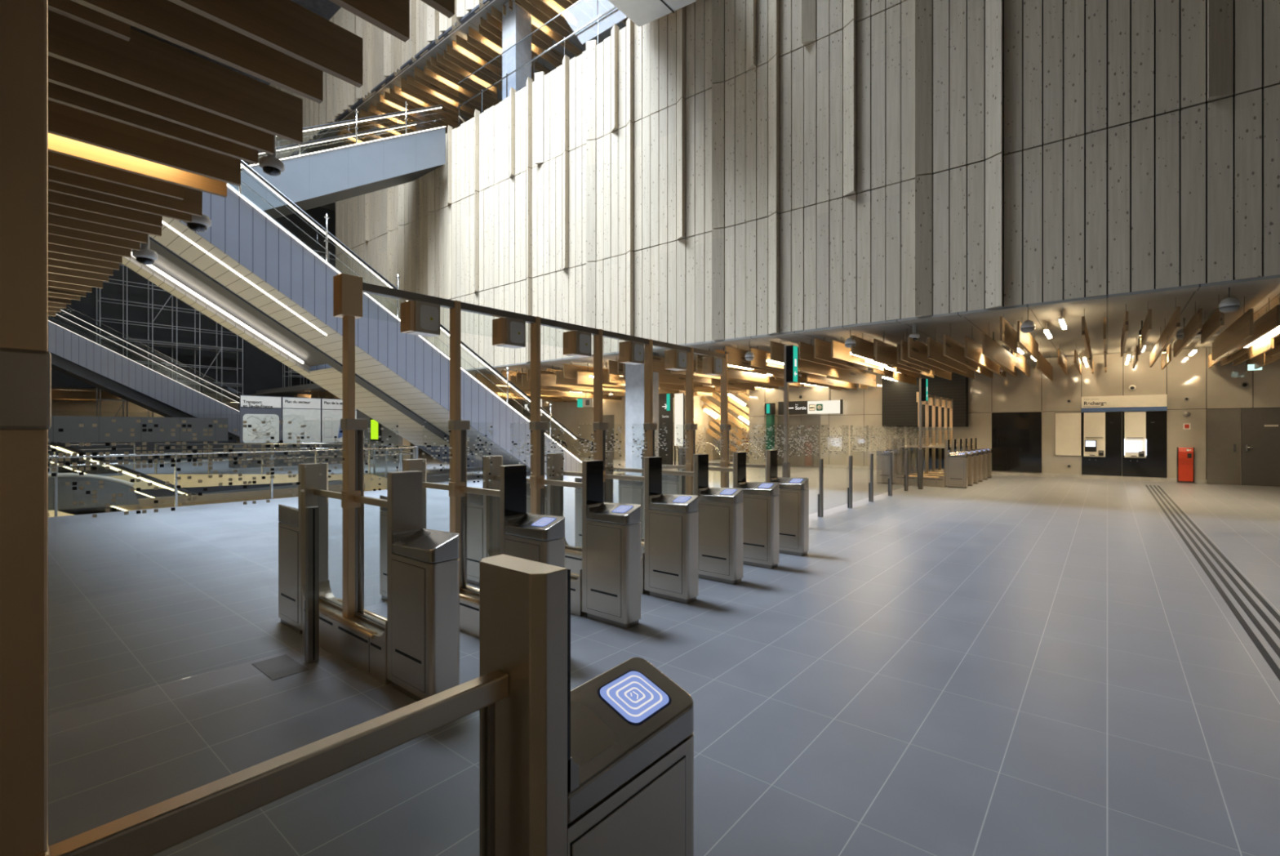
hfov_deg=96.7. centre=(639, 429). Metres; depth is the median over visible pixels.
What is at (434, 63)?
ceiling fin
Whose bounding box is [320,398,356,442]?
board
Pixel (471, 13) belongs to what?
trim
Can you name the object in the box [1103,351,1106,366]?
ceiling fin
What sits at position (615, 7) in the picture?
gallery balustrade
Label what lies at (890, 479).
post
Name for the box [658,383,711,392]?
ceiling fin
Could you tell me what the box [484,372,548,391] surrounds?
ceiling fin
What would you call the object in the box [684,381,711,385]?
ceiling fin
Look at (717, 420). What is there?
ceiling fin
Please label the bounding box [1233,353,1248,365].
ceiling fin
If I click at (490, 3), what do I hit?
beam
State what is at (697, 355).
ceiling fin
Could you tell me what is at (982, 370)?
ceiling fin
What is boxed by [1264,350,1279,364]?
ceiling fin
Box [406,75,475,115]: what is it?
ceiling fin
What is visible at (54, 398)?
ceiling fin
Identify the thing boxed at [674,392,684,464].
panel
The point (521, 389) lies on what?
ceiling fin
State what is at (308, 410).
board
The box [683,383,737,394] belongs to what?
ceiling fin
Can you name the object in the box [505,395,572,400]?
ceiling fin
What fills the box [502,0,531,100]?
column
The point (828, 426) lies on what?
glass screen
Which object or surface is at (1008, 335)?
ceiling fin
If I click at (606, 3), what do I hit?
ceiling fin
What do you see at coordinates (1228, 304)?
ceiling speaker
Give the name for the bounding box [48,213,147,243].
ceiling fin
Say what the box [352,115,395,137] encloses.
ceiling fin
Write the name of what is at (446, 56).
ceiling fin
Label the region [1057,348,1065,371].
ceiling fin
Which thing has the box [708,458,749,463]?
floor
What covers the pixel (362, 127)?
ceiling fin
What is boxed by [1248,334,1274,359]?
ceiling fin
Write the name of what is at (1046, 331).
ceiling lamp
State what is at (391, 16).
ceiling fin
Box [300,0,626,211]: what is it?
ceiling
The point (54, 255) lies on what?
ceiling fin
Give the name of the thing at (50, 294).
ceiling fin
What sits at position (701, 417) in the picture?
wall
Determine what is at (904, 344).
ceiling fin
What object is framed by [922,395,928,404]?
display
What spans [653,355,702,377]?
ceiling fin
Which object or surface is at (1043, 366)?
ceiling fin
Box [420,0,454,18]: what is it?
ceiling fin
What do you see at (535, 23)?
ceiling fin
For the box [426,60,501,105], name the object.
ceiling fin
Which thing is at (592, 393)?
ceiling fin
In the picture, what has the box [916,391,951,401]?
beam
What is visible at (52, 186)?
ceiling fin
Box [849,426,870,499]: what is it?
glass screen
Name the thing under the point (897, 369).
ceiling fin
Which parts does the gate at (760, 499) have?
reader lid, service door, display panel, glass, portal post, post, handrail, display panel, service door, reader lid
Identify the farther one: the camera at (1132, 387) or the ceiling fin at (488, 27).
the ceiling fin at (488, 27)
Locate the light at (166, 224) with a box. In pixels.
[162,221,327,335]
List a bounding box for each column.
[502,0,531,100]
[625,353,658,475]
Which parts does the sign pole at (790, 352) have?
panel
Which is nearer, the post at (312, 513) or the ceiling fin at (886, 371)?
the post at (312, 513)
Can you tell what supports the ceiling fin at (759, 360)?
hanging from the ceiling at (1255, 296)
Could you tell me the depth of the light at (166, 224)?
13.75 m
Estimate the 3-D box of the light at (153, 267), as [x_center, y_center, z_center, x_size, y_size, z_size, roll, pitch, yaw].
[-14.074,-5.245,14.312,0.120,6.230,10.250,0,0,39]
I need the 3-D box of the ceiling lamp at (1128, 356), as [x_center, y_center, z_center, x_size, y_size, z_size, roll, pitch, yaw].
[14.970,-2.320,17.436,0.074,0.260,1.160,0,0,39]
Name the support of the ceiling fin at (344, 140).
hanging from the ceiling at (586, 34)
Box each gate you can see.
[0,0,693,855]
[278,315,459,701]
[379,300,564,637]
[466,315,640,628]
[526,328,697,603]
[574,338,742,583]
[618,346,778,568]
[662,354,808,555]
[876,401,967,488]
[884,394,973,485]
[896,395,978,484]
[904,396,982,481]
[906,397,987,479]
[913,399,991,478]
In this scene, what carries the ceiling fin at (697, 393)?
hanging from the ceiling at (1255, 296)
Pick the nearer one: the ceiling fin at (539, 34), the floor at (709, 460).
the ceiling fin at (539, 34)
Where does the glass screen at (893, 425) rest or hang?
attached to the post at (906, 475)
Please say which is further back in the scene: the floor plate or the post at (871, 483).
the post at (871, 483)
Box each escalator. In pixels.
[48,306,239,442]
[49,440,364,515]
[121,242,482,467]
[149,160,593,473]
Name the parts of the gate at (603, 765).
portal post, handrail, display panel, service door, reader lid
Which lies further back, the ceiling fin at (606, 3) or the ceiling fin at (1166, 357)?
the ceiling fin at (606, 3)
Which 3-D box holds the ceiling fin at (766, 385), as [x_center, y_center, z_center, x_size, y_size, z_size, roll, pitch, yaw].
[5.513,-2.140,24.702,0.044,0.620,2.126,0,0,39]
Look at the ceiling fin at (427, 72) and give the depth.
27.36 m
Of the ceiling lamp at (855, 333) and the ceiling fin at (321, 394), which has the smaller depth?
the ceiling lamp at (855, 333)
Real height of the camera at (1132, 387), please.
0.180 m
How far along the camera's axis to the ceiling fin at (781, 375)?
19.83 m
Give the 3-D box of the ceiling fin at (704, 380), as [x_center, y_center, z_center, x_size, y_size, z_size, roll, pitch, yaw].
[2.436,-2.140,21.965,0.044,0.620,2.314,0,0,39]
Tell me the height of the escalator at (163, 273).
13.638 m
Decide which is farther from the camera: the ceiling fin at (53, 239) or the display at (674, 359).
the display at (674, 359)
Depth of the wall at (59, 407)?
38.08 m
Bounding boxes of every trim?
[48,473,386,516]
[223,274,1279,398]
[288,0,493,156]
[763,347,1273,479]
[990,410,1042,473]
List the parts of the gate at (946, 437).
display panel, portal post, display panel, reader lid, service door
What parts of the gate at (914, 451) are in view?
service door, display panel, portal post, display panel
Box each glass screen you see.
[48,410,304,517]
[742,422,785,459]
[788,423,818,456]
[821,426,848,453]
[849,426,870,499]
[871,426,888,495]
[889,425,905,490]
[906,426,919,485]
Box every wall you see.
[48,396,239,443]
[48,415,227,442]
[48,440,228,463]
[228,444,367,467]
[249,0,489,164]
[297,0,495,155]
[410,395,685,461]
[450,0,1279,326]
[693,392,720,459]
[727,392,749,459]
[749,346,1279,486]
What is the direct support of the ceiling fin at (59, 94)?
attached to the ceiling at (326, 9)
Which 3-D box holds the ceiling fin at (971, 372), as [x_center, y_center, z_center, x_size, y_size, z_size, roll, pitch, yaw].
[11.862,-2.150,20.332,0.044,0.600,0.820,0,0,39]
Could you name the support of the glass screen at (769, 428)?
attached to the sign pole at (790, 352)
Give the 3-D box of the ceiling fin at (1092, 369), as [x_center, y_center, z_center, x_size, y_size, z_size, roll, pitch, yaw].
[14.495,-2.140,18.212,0.044,0.620,0.754,0,0,39]
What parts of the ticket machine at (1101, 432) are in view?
desk panel, panel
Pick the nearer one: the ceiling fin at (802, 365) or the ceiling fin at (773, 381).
the ceiling fin at (802, 365)
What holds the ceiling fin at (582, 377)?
hanging from the ceiling at (1255, 296)
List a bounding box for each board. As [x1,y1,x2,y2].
[240,395,281,442]
[281,396,320,442]
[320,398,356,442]
[1054,412,1081,456]
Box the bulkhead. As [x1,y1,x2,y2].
[608,0,696,26]
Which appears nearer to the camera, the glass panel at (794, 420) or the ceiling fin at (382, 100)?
the glass panel at (794, 420)
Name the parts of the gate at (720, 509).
reader lid, service door, display panel, glass, portal post, handrail, post, glass, display panel, service door, reader lid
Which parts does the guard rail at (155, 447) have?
hand rail, rail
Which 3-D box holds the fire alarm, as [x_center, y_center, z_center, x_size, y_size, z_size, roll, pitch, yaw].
[16.513,-0.480,17.187,0.170,0.170,0.075,0,0,39]
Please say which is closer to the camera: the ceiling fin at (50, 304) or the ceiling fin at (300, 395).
the ceiling fin at (50, 304)
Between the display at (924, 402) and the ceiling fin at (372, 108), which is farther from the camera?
the ceiling fin at (372, 108)
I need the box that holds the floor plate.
[251,653,308,679]
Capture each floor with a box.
[48,449,1279,855]
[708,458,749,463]
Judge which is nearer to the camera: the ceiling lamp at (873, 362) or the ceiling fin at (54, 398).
the ceiling lamp at (873, 362)
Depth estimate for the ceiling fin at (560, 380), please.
20.82 m
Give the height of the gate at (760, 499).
2.659 m
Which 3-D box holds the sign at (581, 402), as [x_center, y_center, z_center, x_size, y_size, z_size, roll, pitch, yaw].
[-2.427,-1.735,25.285,0.950,1.430,0.085,0,0,39]
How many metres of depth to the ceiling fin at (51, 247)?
6.58 m
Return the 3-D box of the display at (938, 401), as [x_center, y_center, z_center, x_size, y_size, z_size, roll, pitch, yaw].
[9.458,-0.885,18.058,0.172,0.270,0.245,0,0,39]
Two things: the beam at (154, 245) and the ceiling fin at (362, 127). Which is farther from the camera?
the ceiling fin at (362, 127)
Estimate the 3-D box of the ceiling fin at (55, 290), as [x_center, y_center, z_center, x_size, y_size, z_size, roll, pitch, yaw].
[-10.699,-2.225,5.644,0.044,0.450,7.500,0,0,39]
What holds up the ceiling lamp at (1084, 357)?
attached to the ceiling at (1255, 296)
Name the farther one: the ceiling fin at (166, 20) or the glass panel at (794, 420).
the glass panel at (794, 420)
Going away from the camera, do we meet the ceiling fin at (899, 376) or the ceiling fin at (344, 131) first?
the ceiling fin at (899, 376)
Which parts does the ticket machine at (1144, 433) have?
panel, desk panel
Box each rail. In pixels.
[48,443,135,474]
[48,446,415,515]
[153,442,370,473]
[373,443,417,477]
[696,441,729,462]
[737,442,765,457]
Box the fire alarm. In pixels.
[1182,411,1190,416]
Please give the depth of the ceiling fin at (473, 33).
24.18 m
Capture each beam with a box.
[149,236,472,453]
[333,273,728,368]
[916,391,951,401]
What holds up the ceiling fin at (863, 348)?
hanging from the ceiling at (1255, 296)
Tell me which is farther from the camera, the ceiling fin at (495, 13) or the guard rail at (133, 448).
the ceiling fin at (495, 13)
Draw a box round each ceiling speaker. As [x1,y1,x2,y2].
[744,340,754,360]
[844,329,856,347]
[1020,309,1035,333]
[1176,317,1184,339]
[1218,287,1239,312]
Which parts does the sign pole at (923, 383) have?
panel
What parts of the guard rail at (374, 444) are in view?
rail, hand rail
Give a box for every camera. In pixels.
[132,234,158,264]
[183,213,211,231]
[258,135,284,176]
[909,323,919,340]
[1128,384,1136,390]
[1240,381,1248,387]
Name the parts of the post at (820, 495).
post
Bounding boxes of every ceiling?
[51,281,1279,398]
[130,0,341,84]
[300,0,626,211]
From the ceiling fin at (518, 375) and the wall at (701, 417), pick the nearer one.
the ceiling fin at (518, 375)
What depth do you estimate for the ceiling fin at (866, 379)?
20.12 m
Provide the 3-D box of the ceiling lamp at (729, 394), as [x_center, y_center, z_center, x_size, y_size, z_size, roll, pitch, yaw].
[4.722,-1.503,27.892,0.988,0.665,0.160,0,0,39]
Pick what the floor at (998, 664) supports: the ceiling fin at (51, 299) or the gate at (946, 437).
the gate at (946, 437)
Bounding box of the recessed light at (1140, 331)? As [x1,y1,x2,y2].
[1138,320,1142,335]
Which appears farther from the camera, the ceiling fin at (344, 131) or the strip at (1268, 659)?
the ceiling fin at (344, 131)
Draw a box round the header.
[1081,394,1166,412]
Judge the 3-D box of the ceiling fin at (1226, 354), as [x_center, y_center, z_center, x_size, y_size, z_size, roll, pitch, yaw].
[15.399,-2.150,15.091,0.044,0.600,2.794,0,0,39]
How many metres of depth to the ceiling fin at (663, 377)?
20.26 m
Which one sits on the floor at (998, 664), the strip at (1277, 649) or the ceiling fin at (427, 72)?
the strip at (1277, 649)
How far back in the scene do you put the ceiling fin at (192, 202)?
4.93 m
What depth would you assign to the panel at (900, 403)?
21.58 m
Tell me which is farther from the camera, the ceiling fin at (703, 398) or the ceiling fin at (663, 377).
the ceiling fin at (703, 398)
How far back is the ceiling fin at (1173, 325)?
10.93 m
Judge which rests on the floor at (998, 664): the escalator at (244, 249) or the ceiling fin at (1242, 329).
the escalator at (244, 249)
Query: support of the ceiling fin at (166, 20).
attached to the ceiling at (326, 9)
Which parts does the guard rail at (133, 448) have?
rail, hand rail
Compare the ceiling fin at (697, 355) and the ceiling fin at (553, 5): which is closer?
the ceiling fin at (697, 355)
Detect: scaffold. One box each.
[96,264,243,442]
[282,363,306,386]
[284,249,335,386]
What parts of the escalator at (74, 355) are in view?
edge trim, handrail, handrail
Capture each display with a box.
[369,417,381,440]
[400,300,439,336]
[492,317,525,348]
[563,330,591,357]
[618,340,644,364]
[664,349,686,370]
[702,355,722,375]
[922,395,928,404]
[928,396,935,405]
[935,398,941,406]
[942,399,947,407]
[947,400,952,408]
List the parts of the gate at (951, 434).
display panel, portal post, display panel, reader lid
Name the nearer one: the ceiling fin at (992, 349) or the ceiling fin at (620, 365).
the ceiling fin at (992, 349)
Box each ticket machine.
[1081,411,1121,479]
[1122,410,1166,481]
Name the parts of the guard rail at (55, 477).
hand rail, rail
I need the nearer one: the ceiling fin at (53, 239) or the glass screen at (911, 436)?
the ceiling fin at (53, 239)
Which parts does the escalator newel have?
handrail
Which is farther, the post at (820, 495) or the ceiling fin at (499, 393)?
the ceiling fin at (499, 393)
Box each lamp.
[703,408,717,417]
[727,393,746,405]
[738,415,749,424]
[766,358,783,364]
[849,333,872,360]
[865,359,887,367]
[881,375,897,381]
[884,365,895,371]
[1017,342,1023,354]
[1044,321,1052,338]
[1058,310,1066,328]
[1082,351,1086,362]
[1126,353,1130,359]
[1126,436,1143,438]
[1188,346,1196,355]
[1244,337,1263,347]
[1260,297,1279,337]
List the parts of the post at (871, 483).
post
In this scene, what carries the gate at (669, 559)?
on the floor at (998, 664)
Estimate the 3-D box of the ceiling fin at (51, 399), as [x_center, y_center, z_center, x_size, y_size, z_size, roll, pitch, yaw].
[-36.732,-2.200,36.261,0.044,0.600,3.791,0,0,39]
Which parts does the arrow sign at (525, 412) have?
black panel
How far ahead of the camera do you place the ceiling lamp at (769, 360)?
15.94 m
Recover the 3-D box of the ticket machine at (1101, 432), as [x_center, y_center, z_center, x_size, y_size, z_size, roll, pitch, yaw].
[14.933,0.510,18.414,1.000,2.180,0.185,0,0,39]
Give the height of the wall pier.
4.050 m
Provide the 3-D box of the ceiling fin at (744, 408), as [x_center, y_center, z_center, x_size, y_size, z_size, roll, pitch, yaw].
[4.655,-1.500,28.600,3.386,2.214,0.110,0,0,39]
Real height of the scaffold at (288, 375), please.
9.200 m
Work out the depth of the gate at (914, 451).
18.28 m
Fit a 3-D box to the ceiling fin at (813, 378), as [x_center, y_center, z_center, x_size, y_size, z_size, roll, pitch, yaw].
[7.251,-2.050,21.273,0.044,0.800,4.935,0,0,39]
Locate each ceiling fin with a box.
[48,0,130,41]
[48,9,302,144]
[48,55,274,155]
[48,81,258,164]
[48,100,240,186]
[48,133,226,197]
[48,151,183,199]
[48,166,202,216]
[48,180,191,222]
[48,190,162,226]
[48,203,161,236]
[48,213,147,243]
[48,224,140,250]
[48,233,131,257]
[48,243,122,263]
[48,251,119,270]
[48,258,113,275]
[48,265,109,281]
[48,272,102,288]
[48,280,92,292]
[48,286,86,296]
[48,292,80,300]
[48,296,71,304]
[48,302,66,308]
[48,306,60,311]
[48,311,56,315]
[51,389,116,399]
[51,399,99,400]
[53,398,96,399]
[58,389,119,399]
[70,0,323,103]
[167,0,363,88]
[297,391,311,397]
[311,391,321,397]
[318,391,325,398]
[325,390,333,398]
[328,0,409,42]
[337,132,355,144]
[339,125,369,142]
[339,133,363,142]
[345,120,382,139]
[346,127,375,140]
[348,117,389,137]
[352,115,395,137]
[359,113,402,135]
[360,109,408,134]
[368,108,415,133]
[369,104,422,131]
[376,102,429,130]
[379,93,447,132]
[380,102,447,133]
[384,91,457,128]
[390,88,460,127]
[394,85,466,124]
[400,77,474,119]
[400,85,458,118]
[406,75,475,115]
[413,66,487,111]
[414,75,484,114]
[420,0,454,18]
[423,66,494,107]
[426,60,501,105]
[431,56,497,100]
[436,53,497,93]
[443,49,502,90]
[446,44,502,84]
[452,40,502,77]
[456,35,502,71]
[466,33,533,81]
[468,26,532,74]
[475,371,557,391]
[478,24,551,75]
[480,17,537,62]
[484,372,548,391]
[486,12,562,67]
[488,386,519,393]
[490,375,509,385]
[491,6,564,63]
[497,392,523,396]
[501,368,527,383]
[502,4,552,47]
[502,395,558,400]
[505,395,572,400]
[508,0,582,56]
[510,368,582,392]
[515,0,568,41]
[515,366,527,382]
[519,389,572,397]
[521,373,593,391]
[521,389,593,398]
[525,0,575,36]
[527,368,546,381]
[539,0,579,29]
[540,364,625,391]
[546,367,563,374]
[554,0,597,34]
[555,370,625,389]
[555,396,603,399]
[561,397,577,399]
[563,361,608,378]
[568,0,593,19]
[576,362,625,387]
[582,0,608,21]
[582,390,625,395]
[591,393,625,396]
[596,0,627,24]
[602,361,660,388]
[602,395,622,399]
[608,360,622,375]
[608,373,666,387]
[617,359,625,373]
[622,364,684,385]
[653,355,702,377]
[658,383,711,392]
[658,387,696,395]
[671,369,749,382]
[678,390,706,395]
[683,360,696,372]
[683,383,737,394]
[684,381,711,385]
[693,377,711,383]
[696,354,709,358]
[696,357,769,382]
[696,391,712,395]
[700,395,749,433]
[702,404,749,440]
[706,427,740,451]
[708,414,749,444]
[708,420,749,452]
[711,377,755,390]
[711,391,749,421]
[714,347,767,374]
[714,386,746,393]
[715,349,777,374]
[718,392,749,413]
[719,378,765,386]
[724,345,783,373]
[737,375,783,386]
[737,392,749,401]
[750,347,783,371]
[755,384,778,389]
[765,352,799,372]
[770,339,798,362]
[772,373,783,377]
[774,377,826,386]
[788,382,807,386]
[788,384,798,387]
[797,352,839,377]
[797,371,830,386]
[798,338,864,373]
[800,370,826,376]
[806,373,857,389]
[813,337,867,370]
[826,368,875,386]
[830,385,848,390]
[831,337,883,370]
[851,333,877,361]
[858,383,867,389]
[871,363,893,377]
[873,338,922,371]
[875,341,920,373]
[893,365,916,384]
[895,366,920,377]
[897,333,929,373]
[900,339,933,370]
[907,336,952,373]
[915,369,933,377]
[927,337,966,373]
[932,366,951,379]
[943,323,978,370]
[952,367,969,377]
[964,325,999,373]
[966,364,993,378]
[969,368,974,378]
[982,322,1013,372]
[998,369,1005,377]
[1000,314,1017,353]
[1000,364,1017,376]
[1013,351,1026,373]
[1017,320,1038,359]
[1024,363,1030,376]
[1036,351,1053,380]
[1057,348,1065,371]
[1063,359,1066,373]
[1074,350,1081,373]
[1081,308,1089,357]
[1088,345,1093,368]
[1091,352,1093,373]
[1103,311,1106,351]
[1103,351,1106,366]
[1120,303,1128,356]
[1132,337,1137,368]
[1137,301,1151,354]
[1149,327,1164,367]
[1160,343,1171,369]
[1161,297,1180,349]
[1173,301,1202,356]
[1200,293,1224,343]
[1208,346,1213,368]
[1212,308,1253,359]
[1212,351,1228,364]
[1220,346,1248,366]
[1228,297,1279,355]
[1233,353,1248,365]
[1246,352,1266,372]
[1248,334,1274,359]
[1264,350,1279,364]
[1269,335,1279,356]
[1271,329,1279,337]
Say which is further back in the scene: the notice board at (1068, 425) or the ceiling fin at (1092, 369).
the notice board at (1068, 425)
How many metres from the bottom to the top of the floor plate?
0.004 m
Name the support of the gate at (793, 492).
on the floor at (998, 664)
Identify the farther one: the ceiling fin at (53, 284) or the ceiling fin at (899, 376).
the ceiling fin at (899, 376)
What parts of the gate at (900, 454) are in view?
reader lid, service door, display panel, portal post, handrail, display panel, reader lid, service door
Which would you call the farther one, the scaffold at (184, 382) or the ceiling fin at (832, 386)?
the scaffold at (184, 382)
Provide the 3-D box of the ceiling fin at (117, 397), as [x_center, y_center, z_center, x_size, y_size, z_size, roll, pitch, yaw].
[-34.299,-2.200,34.496,0.044,0.600,4.073,0,0,39]
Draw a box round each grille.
[744,356,754,360]
[844,342,856,347]
[1020,326,1035,333]
[1176,334,1182,339]
[1218,305,1239,312]
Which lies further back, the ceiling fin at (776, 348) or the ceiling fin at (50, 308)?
the ceiling fin at (776, 348)
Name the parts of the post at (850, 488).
post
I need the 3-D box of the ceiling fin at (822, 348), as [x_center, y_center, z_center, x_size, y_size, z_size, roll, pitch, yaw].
[5.800,-2.150,16.198,0.044,0.600,4.130,0,0,39]
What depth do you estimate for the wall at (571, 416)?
33.68 m
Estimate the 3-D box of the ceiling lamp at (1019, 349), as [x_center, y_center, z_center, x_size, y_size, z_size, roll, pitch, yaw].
[10.703,-2.320,16.023,0.074,0.260,1.160,0,0,39]
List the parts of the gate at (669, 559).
service door, reader lid, display panel, glass, portal post, handrail, post, glass, display panel, service door, reader lid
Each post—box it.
[304,506,319,663]
[817,458,822,516]
[847,455,852,507]
[868,453,873,501]
[888,451,892,495]
[904,449,908,490]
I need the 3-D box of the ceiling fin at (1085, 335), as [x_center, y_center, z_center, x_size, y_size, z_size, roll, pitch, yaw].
[9.964,-2.140,12.697,0.044,0.620,4.416,0,0,39]
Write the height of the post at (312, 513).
1.070 m
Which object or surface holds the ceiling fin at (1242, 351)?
hanging from the ceiling at (1255, 296)
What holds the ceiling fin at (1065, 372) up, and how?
hanging from the ceiling at (1255, 296)
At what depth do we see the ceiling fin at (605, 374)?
20.54 m
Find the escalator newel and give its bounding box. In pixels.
[48,472,139,510]
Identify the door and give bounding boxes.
[602,414,613,457]
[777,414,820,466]
[1206,408,1240,484]
[1241,407,1279,486]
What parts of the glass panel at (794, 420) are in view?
door, door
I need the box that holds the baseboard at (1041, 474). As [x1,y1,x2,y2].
[825,464,1204,483]
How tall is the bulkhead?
2.746 m
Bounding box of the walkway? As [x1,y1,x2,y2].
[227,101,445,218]
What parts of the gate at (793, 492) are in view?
service door, reader lid, display panel, glass, portal post, post, glass, handrail, display panel, service door, reader lid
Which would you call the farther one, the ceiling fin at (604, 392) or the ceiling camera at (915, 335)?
the ceiling fin at (604, 392)
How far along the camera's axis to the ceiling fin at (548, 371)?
21.99 m
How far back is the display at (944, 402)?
18.63 m
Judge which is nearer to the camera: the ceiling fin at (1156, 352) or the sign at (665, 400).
the ceiling fin at (1156, 352)
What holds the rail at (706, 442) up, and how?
on the floor at (998, 664)
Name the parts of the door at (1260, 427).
plate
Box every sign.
[522,398,542,416]
[577,392,593,407]
[658,392,673,468]
[777,388,843,414]
[1247,364,1262,370]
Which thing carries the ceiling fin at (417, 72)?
hanging from the ceiling at (586, 34)
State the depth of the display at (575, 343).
5.70 m
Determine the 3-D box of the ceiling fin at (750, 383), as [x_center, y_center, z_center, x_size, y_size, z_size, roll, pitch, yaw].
[4.132,-2.150,22.611,0.044,0.600,3.708,0,0,39]
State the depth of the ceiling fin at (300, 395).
35.96 m
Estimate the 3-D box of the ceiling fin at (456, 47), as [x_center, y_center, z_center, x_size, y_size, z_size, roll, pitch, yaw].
[-6.715,-16.615,26.075,0.044,0.490,4.241,0,0,39]
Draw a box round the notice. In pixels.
[1182,422,1190,429]
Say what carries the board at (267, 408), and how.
on the wall at (277, 462)
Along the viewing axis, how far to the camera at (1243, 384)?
16.40 m
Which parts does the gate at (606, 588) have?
service door, reader lid, display panel, glass, portal post, handrail, post, glass, display panel, service door, reader lid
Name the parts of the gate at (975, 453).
display panel, portal post, handrail, display panel, reader lid, service door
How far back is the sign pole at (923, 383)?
15.34 m
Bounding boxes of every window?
[48,160,336,396]
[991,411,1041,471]
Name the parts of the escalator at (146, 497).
handrail, handrail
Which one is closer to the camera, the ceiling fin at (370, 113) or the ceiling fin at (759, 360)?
the ceiling fin at (759, 360)
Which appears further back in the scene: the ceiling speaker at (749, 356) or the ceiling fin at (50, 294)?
the ceiling speaker at (749, 356)
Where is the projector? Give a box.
[1182,328,1220,337]
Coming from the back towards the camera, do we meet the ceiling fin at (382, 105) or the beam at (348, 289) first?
the ceiling fin at (382, 105)
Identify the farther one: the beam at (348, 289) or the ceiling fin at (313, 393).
the ceiling fin at (313, 393)
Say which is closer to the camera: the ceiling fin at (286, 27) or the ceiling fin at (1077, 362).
the ceiling fin at (286, 27)
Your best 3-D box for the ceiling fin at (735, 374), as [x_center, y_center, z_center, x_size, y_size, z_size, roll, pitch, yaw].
[3.104,-2.050,18.335,0.044,0.800,4.576,0,0,39]
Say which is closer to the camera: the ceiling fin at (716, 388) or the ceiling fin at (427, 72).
the ceiling fin at (716, 388)
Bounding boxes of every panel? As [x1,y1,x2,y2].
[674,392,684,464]
[882,371,968,426]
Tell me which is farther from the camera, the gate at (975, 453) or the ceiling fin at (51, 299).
the gate at (975, 453)
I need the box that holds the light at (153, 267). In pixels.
[131,252,303,363]
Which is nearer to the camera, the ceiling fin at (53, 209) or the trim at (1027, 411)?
the ceiling fin at (53, 209)
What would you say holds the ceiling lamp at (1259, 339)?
hanging from the ceiling at (1255, 296)
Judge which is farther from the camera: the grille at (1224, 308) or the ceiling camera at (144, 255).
the grille at (1224, 308)
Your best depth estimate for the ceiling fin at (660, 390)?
26.18 m
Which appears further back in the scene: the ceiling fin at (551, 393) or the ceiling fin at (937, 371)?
the ceiling fin at (551, 393)
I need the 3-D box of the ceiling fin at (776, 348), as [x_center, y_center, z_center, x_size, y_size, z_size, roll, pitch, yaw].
[4.681,-2.150,16.537,0.044,0.600,3.800,0,0,39]
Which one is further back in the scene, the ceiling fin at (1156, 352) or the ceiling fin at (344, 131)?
the ceiling fin at (344, 131)
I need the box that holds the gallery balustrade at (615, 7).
[456,0,616,126]
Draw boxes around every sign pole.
[782,344,797,477]
[918,377,928,488]
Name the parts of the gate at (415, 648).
reader lid, service door, display panel, glass, portal post, handrail, post, glass, display panel, service door, reader lid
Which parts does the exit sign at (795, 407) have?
black panel, white panel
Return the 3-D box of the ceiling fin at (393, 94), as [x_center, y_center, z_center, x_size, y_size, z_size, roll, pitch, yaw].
[-10.974,-16.615,29.492,0.044,0.490,4.066,0,0,39]
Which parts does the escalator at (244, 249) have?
handrail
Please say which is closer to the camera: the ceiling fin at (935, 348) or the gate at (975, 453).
the ceiling fin at (935, 348)
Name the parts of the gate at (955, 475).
reader lid, service door, display panel, portal post, handrail, display panel, service door, reader lid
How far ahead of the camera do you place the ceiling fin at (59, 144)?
4.41 m
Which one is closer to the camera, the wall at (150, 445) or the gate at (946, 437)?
the gate at (946, 437)
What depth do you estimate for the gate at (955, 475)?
16.06 m
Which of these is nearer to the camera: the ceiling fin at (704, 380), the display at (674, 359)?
the display at (674, 359)
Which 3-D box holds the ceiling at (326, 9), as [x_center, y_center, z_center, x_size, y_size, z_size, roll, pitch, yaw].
[-4.367,-3.200,-1.298,25.100,1.500,10.450,0,0,39]
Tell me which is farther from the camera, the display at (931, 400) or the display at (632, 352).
the display at (931, 400)
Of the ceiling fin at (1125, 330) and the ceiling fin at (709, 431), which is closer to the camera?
the ceiling fin at (1125, 330)
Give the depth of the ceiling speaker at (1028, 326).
11.53 m
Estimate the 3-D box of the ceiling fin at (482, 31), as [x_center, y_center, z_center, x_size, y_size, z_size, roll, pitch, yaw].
[-5.340,-16.615,25.102,0.044,0.490,4.126,0,0,39]
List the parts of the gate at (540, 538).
reader lid, service door, display panel, glass, portal post, handrail, post, glass, display panel, service door, reader lid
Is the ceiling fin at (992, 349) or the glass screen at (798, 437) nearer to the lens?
the glass screen at (798, 437)
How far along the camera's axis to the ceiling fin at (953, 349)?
13.45 m
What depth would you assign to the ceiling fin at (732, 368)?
18.00 m
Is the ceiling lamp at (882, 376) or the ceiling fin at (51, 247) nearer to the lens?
the ceiling fin at (51, 247)
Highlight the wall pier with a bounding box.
[356,408,410,461]
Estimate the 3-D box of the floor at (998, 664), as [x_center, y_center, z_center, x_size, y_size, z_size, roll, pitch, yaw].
[-11.530,1.775,19.048,62.000,0.350,32.800,0,0,39]
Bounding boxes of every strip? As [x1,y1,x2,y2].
[1145,484,1279,679]
[1149,484,1279,657]
[1153,484,1279,638]
[1156,484,1279,622]
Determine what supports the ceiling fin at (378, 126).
hanging from the ceiling at (586, 34)

